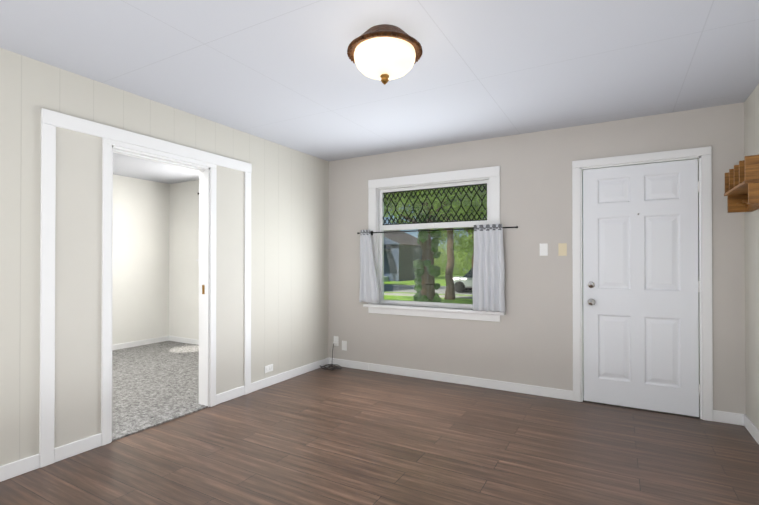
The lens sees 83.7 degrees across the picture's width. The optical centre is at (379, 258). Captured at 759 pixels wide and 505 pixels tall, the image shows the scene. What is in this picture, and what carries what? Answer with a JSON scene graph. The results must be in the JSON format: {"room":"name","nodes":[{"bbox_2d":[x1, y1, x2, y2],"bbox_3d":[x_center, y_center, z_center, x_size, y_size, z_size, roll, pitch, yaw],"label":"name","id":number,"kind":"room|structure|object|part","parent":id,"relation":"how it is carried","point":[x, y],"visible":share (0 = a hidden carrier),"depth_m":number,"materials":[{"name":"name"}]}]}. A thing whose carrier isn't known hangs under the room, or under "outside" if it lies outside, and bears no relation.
{"room":"empty living room","nodes":[
{"label":"empty living room","id":0,"kind":"room"},
{"bbox_2d":[112,174,169,344],"bbox_3d":[-4.622,0.045,4.601,0.120,2.500,4.990,0,0,29],"label":"wall","id":1,"kind":"structure","parent":0,"point":[140,302],"depth_m":6.34,"materials":[{"name":"beige paint"}]},
{"bbox_2d":[112,336,168,349],"bbox_3d":[-4.563,1.251,4.560,0.014,0.088,4.990,0,0,29],"label":"baseboard","id":2,"kind":"structure","parent":1,"relation":"attached to","point":[137,343],"depth_m":6.31,"materials":[{"name":"white wood"}]},
{"bbox_2d":[112,341,207,440],"bbox_3d":[-3.262,1.314,3.828,3.240,0.072,5.230,0,0,29],"label":"floor carpet","id":3,"kind":"object","parent":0,"point":[154,384],"visible":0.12,"depth_m":4.29,"materials":[{"name":"grey carpet"}]},
{"bbox_2d":[0,48,328,465],"bbox_3d":[-1.902,0.035,3.072,0.120,2.500,4.990,0,0,29],"label":"wall","id":4,"kind":"structure","parent":0,"point":[289,258],"depth_m":3.21,"materials":[{"name":"beige paint"}]},
{"bbox_2d":[0,454,39,481],"bbox_3d":[-2.576,1.233,1.728,0.014,0.088,2.000,0,0,29],"label":"baseboard","id":5,"kind":"structure","parent":4,"relation":"attached to","point":[19,467],"depth_m":2.51,"materials":[{"name":"white wood"}]},
{"bbox_2d":[54,127,101,447],"bbox_3d":[-1.985,0.179,2.797,0.004,2.032,0.282,0,0,29],"label":"wall panel","id":6,"kind":"object","parent":4,"relation":"attached to","point":[78,274],"visible":0.86,"depth_m":2.79,"materials":[{"name":"beige paint"}]},
{"bbox_2d":[54,433,101,462],"bbox_3d":[-1.980,1.239,2.788,0.014,0.088,0.282,0,0,29],"label":"baseboard","id":7,"kind":"structure","parent":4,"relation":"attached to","point":[76,447],"depth_m":2.78,"materials":[{"name":"white wood"}]},
{"bbox_2d":[39,108,251,467],"bbox_3d":[-1.663,0.182,3.350,0.022,2.210,1.710,0,0,29],"label":"trim","id":8,"kind":"structure","parent":4,"relation":"attached to","point":[51,121],"depth_m":2.66,"materials":[{"name":"white wood"}]},
{"bbox_2d":[101,138,216,445],"bbox_3d":[-1.677,0.227,3.329,0.018,2.120,0.946,0,0,29],"label":"trim","id":9,"kind":"structure","parent":4,"relation":"attached to","point":[107,144],"depth_m":2.95,"materials":[{"name":"white wood"}]},
{"bbox_2d":[111,145,209,441],"bbox_3d":[-1.737,0.244,3.362,0.122,2.085,0.830,0,0,29],"label":"door frame","id":10,"kind":"structure","parent":4,"relation":"attached to","point":[204,260],"depth_m":3.69,"materials":[{"name":"white wood"}]},
{"bbox_2d":[216,165,243,394],"bbox_3d":[-1.371,0.186,3.889,0.004,2.032,0.332,0,0,29],"label":"wall panel","id":11,"kind":"object","parent":4,"relation":"attached to","point":[230,282],"visible":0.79,"depth_m":3.88,"materials":[{"name":"beige paint"}]},
{"bbox_2d":[216,386,244,404],"bbox_3d":[-1.366,1.246,3.881,0.014,0.088,0.330,0,0,29],"label":"baseboard","id":12,"kind":"structure","parent":4,"relation":"attached to","point":[229,395],"depth_m":3.87,"materials":[{"name":"white wood"}]},
{"bbox_2d":[265,364,272,372],"bbox_3d":[-1.126,1.118,4.315,0.008,0.070,0.115,0,0,29],"label":"electrical outlet","id":13,"kind":"object","parent":4,"relation":"attached to","point":[268,368],"visible":1,"depth_m":4.31,"materials":[{"name":"white plastic"}]},
{"bbox_2d":[251,358,328,391],"bbox_3d":[-0.934,1.251,4.648,0.014,0.088,1.280,0,0,29],"label":"baseboard","id":14,"kind":"structure","parent":4,"relation":"attached to","point":[272,380],"depth_m":4.54,"materials":[{"name":"white wood"}]},
{"bbox_2d":[0,365,758,504],"bbox_3d":[-0.071,1.308,2.034,4.080,0.060,5.230,0,0,29],"label":"floor","id":15,"kind":"structure","parent":0,"point":[341,436],"depth_m":2.77,"materials":[{"name":"brown wood"}]},
{"bbox_2d":[0,0,758,183],"bbox_3d":[-1.484,-1.266,2.845,7.320,0.100,5.230,0,0,29],"label":"ceiling","id":16,"kind":"structure","parent":0,"point":[287,73],"depth_m":2.62,"materials":[{"name":"white paint"}]},
{"bbox_2d":[347,24,422,84],"bbox_3d":[0.029,-1.084,2.309,0.411,0.272,0.410,0,0,29],"label":"flush-mount light","id":17,"kind":"object","parent":16,"relation":"attached to","point":[384,53],"visible":1,"depth_m":2.20,"materials":[{"name":"white glass"}]},
{"bbox_3d":[0.029,-1.060,2.309,0.336,0.124,0.336,0,0,29],"label":"lamp shade","id":18,"kind":"part","parent":17,"relation":"part of","materials":[{"name":"white glass"}]},
{"bbox_2d":[169,102,745,413],"bbox_3d":[-0.231,0.048,5.064,7.320,2.500,0.120,0,0,29],"label":"wall","id":19,"kind":"structure","parent":0,"point":[527,339],"depth_m":4.10,"materials":[{"name":"beige paint"}]},
{"bbox_2d":[169,336,198,344],"bbox_3d":[-2.042,1.260,5.997,3.000,0.088,0.014,0,0,29],"label":"baseboard","id":20,"kind":"structure","parent":19,"relation":"attached to","point":[184,340],"depth_m":6.53,"materials":[{"name":"white wood"}]},
{"bbox_2d":[196,208,198,266],"bbox_3d":[-2.219,-0.420,6.121,1.180,1.070,0.090,0,0,29],"label":"window","id":21,"kind":"structure","parent":19,"relation":"in","point":[198,238],"depth_m":6.38,"materials":[{"name":"white"}]},
{"bbox_2d":[320,336,340,369],"bbox_3d":[-0.553,1.119,5.008,0.288,0.358,0.280,0,0,29],"label":"power cord","id":22,"kind":"object","parent":19,"relation":"attached to","point":[335,343],"visible":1,"depth_m":5.05,"materials":[{"name":"black"}]},
{"bbox_3d":[-0.528,0.998,5.151,0.070,0.115,0.008,0,0,29],"label":"plate","id":23,"kind":"part","parent":22,"relation":"part of","materials":[{"name":"white plastic"}]},
{"bbox_2d":[342,341,346,350],"bbox_3d":[-0.424,1.043,5.092,0.070,0.115,0.008,0,0,29],"label":"electrical outlet","id":24,"kind":"object","parent":19,"relation":"attached to","point":[344,345],"visible":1,"depth_m":5.08,"materials":[{"name":"white plastic"}]},
{"bbox_2d":[368,166,499,308],"bbox_3d":[0.561,-0.198,4.607,1.510,1.435,0.142,0,0,29],"label":"window","id":25,"kind":"structure","parent":19,"relation":"in","point":[478,204],"depth_m":4.63,"materials":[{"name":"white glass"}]},
{"bbox_3d":[0.572,-0.147,4.627,1.286,1.311,0.046,0,0,29],"label":"main window sash","id":26,"kind":"part","parent":25,"relation":"part of","materials":[{"name":"glass"}]},
{"bbox_2d":[383,183,486,224],"bbox_3d":[0.571,-0.580,4.627,1.232,0.393,0.005,0,0,29],"label":"window grille","id":27,"kind":"object","parent":25,"relation":"attached to","point":[475,185],"depth_m":4.60,"materials":[{"name":"grey metal"}]},
{"bbox_2d":[357,226,517,234],"bbox_3d":[0.540,-0.301,4.510,1.819,0.050,0.056,0,0,29],"label":"curtain rod","id":28,"kind":"object","parent":25,"relation":"attached to","point":[371,232],"visible":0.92,"depth_m":4.50,"materials":[{"name":"black metal"}]},
{"bbox_2d":[359,230,378,302],"bbox_3d":[-0.119,0.081,4.838,0.289,0.831,0.056,0,0,29],"label":"curtain","id":29,"kind":"object","parent":28,"relation":"hanging from","point":[368,290],"visible":1,"depth_m":4.84,"materials":[{"name":"white fabric"}]},
{"bbox_2d":[472,224,504,311],"bbox_3d":[1.073,0.089,4.167,0.313,0.855,0.055,0,0,29],"label":"curtain","id":30,"kind":"object","parent":28,"relation":"hanging from","point":[488,286],"visible":1,"depth_m":4.16,"materials":[{"name":"white fabric"}]},
{"bbox_2d":[474,224,501,230],"bbox_3d":[1.067,-0.307,4.171,0.278,0.060,0.031,0,0,29],"label":"header","id":31,"kind":"object","parent":30,"relation":"attached to","point":[481,227],"visible":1,"depth_m":4.17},
{"bbox_2d":[368,307,499,321],"bbox_3d":[0.532,0.590,4.551,1.510,0.070,0.018,0,0,29],"label":"trim","id":32,"kind":"structure","parent":19,"relation":"attached to","point":[468,316],"depth_m":4.50,"materials":[{"name":"white wood"}]},
{"bbox_2d":[363,304,505,314],"bbox_3d":[0.538,0.537,4.562,1.610,0.035,0.115,0,0,29],"label":"window sill","id":33,"kind":"structure","parent":19,"relation":"attached to","point":[439,309],"depth_m":4.51,"materials":[{"name":"white wood"}]},
{"bbox_2d":[328,357,572,400],"bbox_3d":[0.566,1.250,4.531,2.745,0.088,0.014,0,0,29],"label":"baseboard","id":34,"kind":"structure","parent":19,"relation":"attached to","point":[510,386],"depth_m":4.37,"materials":[{"name":"white wood"}]},
{"bbox_2d":[540,243,547,255],"bbox_3d":[1.545,-0.087,3.989,0.072,0.115,0.014,0,0,29],"label":"light switch","id":35,"kind":"object","parent":19,"relation":"attached to","point":[543,249],"visible":1,"depth_m":3.99,"materials":[{"name":"white plastic"}]},
{"bbox_2d":[558,243,566,255],"bbox_3d":[1.690,-0.086,3.912,0.072,0.115,0.006,0,0,29],"label":"light switch","id":36,"kind":"object","parent":19,"relation":"attached to","point":[562,249],"visible":1,"depth_m":3.91,"materials":[{"name":"beige plastic"}]},
{"bbox_2d":[583,159,699,416],"bbox_3d":[2.206,0.235,3.613,0.849,2.083,0.118,0,0,29],"label":"entry door","id":37,"kind":"structure","parent":19,"relation":"in","point":[640,331],"depth_m":3.61,"materials":[{"name":"white wood"}]},
{"bbox_3d":[2.030,0.014,3.688,0.402,0.810,0.074,0,0,29],"label":"entry door hardware","id":38,"kind":"part","parent":37,"relation":"part of","materials":[{"name":"silver metal"}]},
{"bbox_3d":[2.577,0.235,3.417,0.010,1.730,0.011,0,0,29],"label":"entry door hinges","id":39,"kind":"part","parent":37,"relation":"part of","materials":[{"name":"silver metal"}]},
{"bbox_2d":[583,398,699,418],"bbox_3d":[2.236,1.284,3.669,0.852,0.010,0.120,0,0,29],"label":"sill","id":40,"kind":"structure","parent":19,"relation":"attached to","point":[641,409],"depth_m":3.60,"materials":[{"name":"grey"}]},
{"bbox_2d":[572,146,712,420],"bbox_3d":[2.230,0.199,3.666,1.012,2.181,0.142,0,0,29],"label":"door frame","id":41,"kind":"structure","parent":19,"relation":"attached to","point":[705,153],"depth_m":3.44,"materials":[{"name":"white wood"}]},
{"bbox_2d":[713,410,745,425],"bbox_3d":[2.728,1.243,3.315,0.215,0.088,0.014,0,0,29],"label":"baseboard","id":42,"kind":"structure","parent":19,"relation":"attached to","point":[729,417],"depth_m":3.31,"materials":[{"name":"white wood"}]},
{"bbox_2d":[744,84,758,429],"bbox_3d":[1.655,0.022,1.072,0.120,2.500,4.990,0,0,29],"label":"wall","id":43,"kind":"structure","parent":0,"point":[751,124],"depth_m":3.10,"materials":[{"name":"beige paint"}]},
{"bbox_2d":[724,155,758,212],"bbox_3d":[2.513,-0.496,2.887,0.160,0.300,0.602,0,0,29],"label":"shelf","id":44,"kind":"object","parent":43,"relation":"attached to","point":[741,193],"visible":1,"depth_m":2.89,"materials":[{"name":"brown wood"}]},
{"bbox_2d":[744,414,758,443],"bbox_3d":[2.601,1.240,2.884,0.014,0.088,0.890,0,0,29],"label":"baseboard","id":45,"kind":"structure","parent":43,"relation":"attached to","point":[751,427],"depth_m":3.08,"materials":[{"name":"white wood"}]},
{"label":"outside","id":46,"kind":"structure","parent":0,"visible":0},
{"bbox_2d":[384,272,463,285],"bbox_3d":[17.075,2.114,46.889,110.000,0.200,41.000,0,0,29],"label":"lawn","id":47,"kind":"structure","parent":46,"point":[442,280],"depth_m":34.65,"materials":[{"name":"green plant"}]},
{"bbox_2d":[384,230,421,280],"bbox_3d":[-0.999,-0.720,41.696,10.400,5.400,10.600,0,0,29],"label":"house","id":48,"kind":"structure","parent":47,"relation":"on","point":[397,256],"depth_m":37.32,"materials":[{"name":"grey"}]},
{"bbox_2d":[434,242,472,275],"bbox_3d":[16.086,0.444,47.951,80.246,5.723,4.803,0,0,29],"label":"hedge","id":49,"kind":"object","parent":47,"relation":"on","point":[441,261],"depth_m":50.99,"materials":[{"name":"green plant"}]},
{"bbox_2d":[430,207,486,267],"bbox_3d":[7.594,-2.691,34.351,8.804,9.370,8.594,0,0,29],"label":"tree","id":50,"kind":"object","parent":47,"relation":"on","point":[459,241],"depth_m":34.26,"materials":[{"name":"green plant"}]},
{"bbox_2d":[384,292,472,303],"bbox_3d":[-0.787,1.912,15.122,110.000,0.200,16.890,0,0,29],"label":"lawn","id":51,"kind":"structure","parent":46,"point":[460,300],"depth_m":19.14,"materials":[{"name":"green plant"}]},
{"bbox_2d":[384,293,472,298],"bbox_3d":[2.592,1.840,21.132,110.000,0.020,1.300,0,0,29],"label":"sidewalk","id":52,"kind":"structure","parent":51,"relation":"on","point":[441,296],"depth_m":21.15,"materials":[{"name":"concrete"}]},
{"bbox_2d":[394,196,472,299],"bbox_3d":[3.582,-2.267,19.331,7.788,8.335,7.832,0,0,29],"label":"street tree","id":53,"kind":"object","parent":51,"relation":"on","point":[450,266],"depth_m":19.11,"materials":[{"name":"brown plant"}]},
{"bbox_2d":[384,185,486,302],"bbox_3d":[1.079,-1.670,12.757,9.182,7.137,7.981,0,0,29],"label":"tree","id":54,"kind":"object","parent":51,"relation":"on","point":[436,205],"depth_m":12.61,"materials":[{"name":"green plant"}]},
{"bbox_2d":[384,284,472,294],"bbox_3d":[5.190,1.999,25.751,110.000,0.160,7.500,0,0,29],"label":"street","id":55,"kind":"structure","parent":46,"point":[411,289],"depth_m":26.59,"materials":[{"name":"grey asphalt"}]},
{"bbox_2d":[453,268,472,292],"bbox_3d":[6.157,1.198,24.008,4.400,1.420,1.820,0,0,29],"label":"car","id":56,"kind":"object","parent":55,"relation":"on","point":[461,279],"depth_m":23.84,"materials":[{"name":"white paint"}]}
]}

